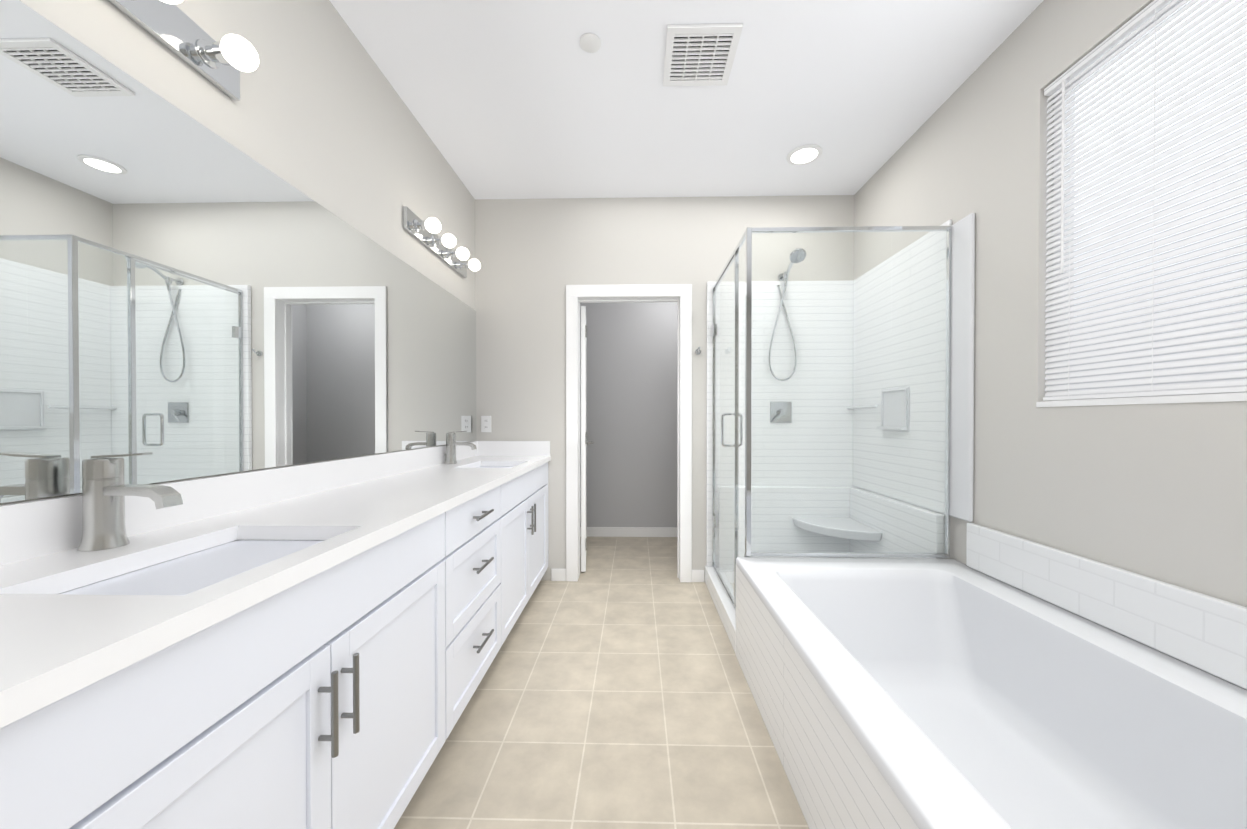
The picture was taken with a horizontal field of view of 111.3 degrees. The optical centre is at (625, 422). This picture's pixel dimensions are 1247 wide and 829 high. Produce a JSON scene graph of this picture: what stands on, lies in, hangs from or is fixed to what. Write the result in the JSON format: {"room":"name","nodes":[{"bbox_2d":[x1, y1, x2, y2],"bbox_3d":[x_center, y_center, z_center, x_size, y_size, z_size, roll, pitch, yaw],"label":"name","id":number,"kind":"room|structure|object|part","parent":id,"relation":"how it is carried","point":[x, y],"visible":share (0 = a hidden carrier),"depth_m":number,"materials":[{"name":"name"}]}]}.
{"room":"bathroom","nodes":[
{"label":"bathroom","id":0,"kind":"room"},
{"bbox_2d":[0,0,475,504],"bbox_3d":[-1.195,-0.216,0.870,0.120,2.740,4.670,0,0,1],"label":"wall","id":1,"kind":"structure","parent":0,"point":[320,113],"depth_m":1.54,"materials":[{"name":"grey paint"}]},
{"bbox_2d":[108,0,258,100],"bbox_3d":[-1.061,-0.974,0.846,0.144,0.108,0.750,0,0,1],"label":"light bar","id":2,"kind":"object","parent":1,"relation":"attached to","point":[175,29],"visible":1,"depth_m":1.09,"materials":[{"name":"silver metal"}]},
{"bbox_2d":[0,0,475,502],"bbox_3d":[-1.113,-0.325,1.575,0.005,0.931,2.986,0,0,1],"label":"mirror","id":3,"kind":"object","parent":1,"relation":"attached to","point":[183,295],"visible":1,"depth_m":1.06,"materials":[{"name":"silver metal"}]},
{"bbox_2d":[403,206,480,277],"bbox_3d":[-1.023,-1.020,2.485,0.144,0.108,0.750,0,0,1],"label":"light bar","id":4,"kind":"object","parent":1,"relation":"attached to","point":[423,232],"visible":1,"depth_m":2.37,"materials":[{"name":"silver metal"}]},
{"bbox_2d":[394,537,808,828],"bbox_3d":[0.250,1.190,1.462,3.242,0.080,5.900,0,0,1],"label":"floor","id":5,"kind":"structure","parent":0,"point":[612,690],"depth_m":1.62,"materials":[{"name":"tile"}]},
{"bbox_2d":[0,459,550,828],"bbox_3d":[-0.833,0.716,1.617,0.564,0.864,2.908,0,0,1],"label":"bathroom vanity","id":6,"kind":"object","parent":5,"relation":"on","point":[317,645],"depth_m":0.77,"materials":[{"name":"white wood"}]},
{"bbox_2d":[78,452,182,550],"bbox_3d":[-1.015,0.158,0.871,0.186,0.192,0.068,0,0,1],"label":"faucet","id":7,"kind":"object","parent":6,"relation":"on","point":[101,504],"depth_m":0.86,"materials":[{"name":"silver metal"}]},
{"bbox_2d":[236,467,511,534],"bbox_3d":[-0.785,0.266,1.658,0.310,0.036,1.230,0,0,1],"label":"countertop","id":8,"kind":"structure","parent":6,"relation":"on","point":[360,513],"depth_m":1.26,"materials":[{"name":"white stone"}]},
{"bbox_2d":[70,540,324,590],"bbox_3d":[-0.804,0.363,0.840,0.334,0.144,0.434,0,0,1],"label":"basin","id":9,"kind":"object","parent":8,"relation":"in","point":[196,568],"depth_m":0.85,"materials":[{"name":"white ceramic"}]},
{"bbox_2d":[444,431,476,463],"bbox_3d":[-0.978,0.145,2.511,0.186,0.192,0.068,0,0,1],"label":"faucet","id":10,"kind":"object","parent":6,"relation":"on","point":[450,447],"depth_m":2.49,"materials":[{"name":"silver metal"}]},
{"bbox_2d":[705,213,974,653],"bbox_3d":[1.068,0.013,2.481,1.046,2.258,1.082,0,0,1],"label":"shower","id":11,"kind":"object","parent":5,"relation":"on","point":[839,419],"visible":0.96,"depth_m":2.66,"materials":[{"name":"white tile"}]},
{"bbox_3d":[0.612,0.026,2.708,0.125,1.410,0.561,0,0,1],"label":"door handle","id":12,"kind":"part","parent":11,"relation":"part of","materials":[{"name":"clear glass"}]},
{"bbox_3d":[1.342,0.685,2.752,0.397,0.060,0.397,0,0,1],"label":"seat","id":13,"kind":"part","parent":11,"relation":"part of","materials":[{"name":"white ceramic"}]},
{"bbox_2d":[736,523,1246,828],"bbox_3d":[1.037,0.807,1.124,1.047,0.690,1.926,0,0,1],"label":"tub","id":14,"kind":"object","parent":5,"relation":"on","point":[999,680],"visible":0.98,"depth_m":1.29,"materials":[{"name":"white ceramic"}]},
{"bbox_2d":[580,302,677,526],"bbox_3d":[0.319,-0.241,4.251,1.770,2.740,0.100,0,0,1],"label":"wall","id":15,"kind":"structure","parent":0,"point":[632,367],"depth_m":4.19,"materials":[{"name":"grey paint"}]},
{"bbox_2d":[580,527,676,536],"bbox_3d":[0.319,1.082,4.200,1.564,0.095,0.016,0,0,1],"label":"baseboard","id":16,"kind":"structure","parent":15,"relation":"attached to","point":[591,531],"depth_m":4.20,"materials":[{"name":"white wood"}]},
{"bbox_2d":[475,195,853,581],"bbox_3d":[0.262,-0.232,3.102,2.692,2.740,0.120,0,0,1],"label":"wall","id":17,"kind":"structure","parent":0,"point":[534,257],"depth_m":3.05,"materials":[{"name":"grey paint"}]},
{"bbox_2d":[481,416,490,431],"bbox_3d":[-1.005,0.011,3.066,0.072,0.118,0.007,0,0,1],"label":"electrical outlet plate","id":18,"kind":"object","parent":17,"relation":"attached to","point":[485,423],"visible":1,"depth_m":3.06,"materials":[{"name":"white plastic"}]},
{"bbox_2d":[581,306,593,571],"bbox_3d":[-0.318,0.124,3.560,0.098,1.998,0.730,0,0,-5],"label":"door leaf","id":19,"kind":"structure","parent":17,"relation":"in","point":[584,442],"depth_m":3.20,"materials":[{"name":"white wood"}]},
{"bbox_2d":[566,284,691,581],"bbox_3d":[0.022,0.079,3.110,0.895,2.118,0.156,0,0,1],"label":"door frame","id":20,"kind":"structure","parent":17,"relation":"attached to","point":[577,295],"depth_m":3.03,"materials":[{"name":"white wood"}]},
{"bbox_2d":[695,347,700,354],"bbox_3d":[0.511,-0.505,3.000,0.040,0.047,0.063,0,0,1],"label":"robe hook","id":21,"kind":"object","parent":17,"relation":"attached to","point":[698,351],"visible":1,"depth_m":3.02,"materials":[{"name":"silver metal"}]},
{"bbox_2d":[329,0,1042,198],"bbox_3d":[0.250,-1.630,1.441,3.242,0.080,5.900,0,0,1],"label":"ceiling","id":22,"kind":"structure","parent":0,"point":[517,99],"depth_m":2.03,"materials":[{"name":"white paint"}]},
{"bbox_2d":[580,33,600,52],"bbox_3d":[-0.149,-1.585,1.785,0.089,0.008,0.089,0,0,1],"label":"ceiling detector","id":23,"kind":"object","parent":22,"relation":"attached to","point":[590,42],"visible":1,"depth_m":1.78,"materials":[{"name":"white plastic"}]},
{"bbox_2d":[663,23,742,85],"bbox_3d":[0.320,-1.584,1.850,0.300,0.012,0.300,0,0,1],"label":"ceiling vent","id":24,"kind":"object","parent":22,"relation":"in","point":[699,54],"visible":0.98,"depth_m":1.82,"materials":[{"name":"white plastic"}]},
{"bbox_2d":[787,144,821,164],"bbox_3d":[1.063,-1.591,2.540,0.196,0.008,0.196,0,0,1],"label":"recessed light","id":25,"kind":"object","parent":22,"relation":"in","point":[805,154],"visible":1,"depth_m":2.52,"materials":[{"name":"white"}]},
{"bbox_2d":[854,0,1246,606],"bbox_3d":[1.636,-0.215,0.805,0.160,2.740,4.670,0,0,1],"label":"wall","id":26,"kind":"structure","parent":0,"point":[1157,491],"depth_m":1.63,"materials":[{"name":"grey paint"}]},
{"bbox_2d":[1036,0,1246,406],"bbox_3d":[1.614,-0.656,1.021,0.114,1.205,1.211,0,0,1],"label":"window blinds","id":27,"kind":"object","parent":26,"relation":"attached to","point":[1148,267],"visible":1,"depth_m":1.29,"materials":[{"name":"white plastic"}]}
]}

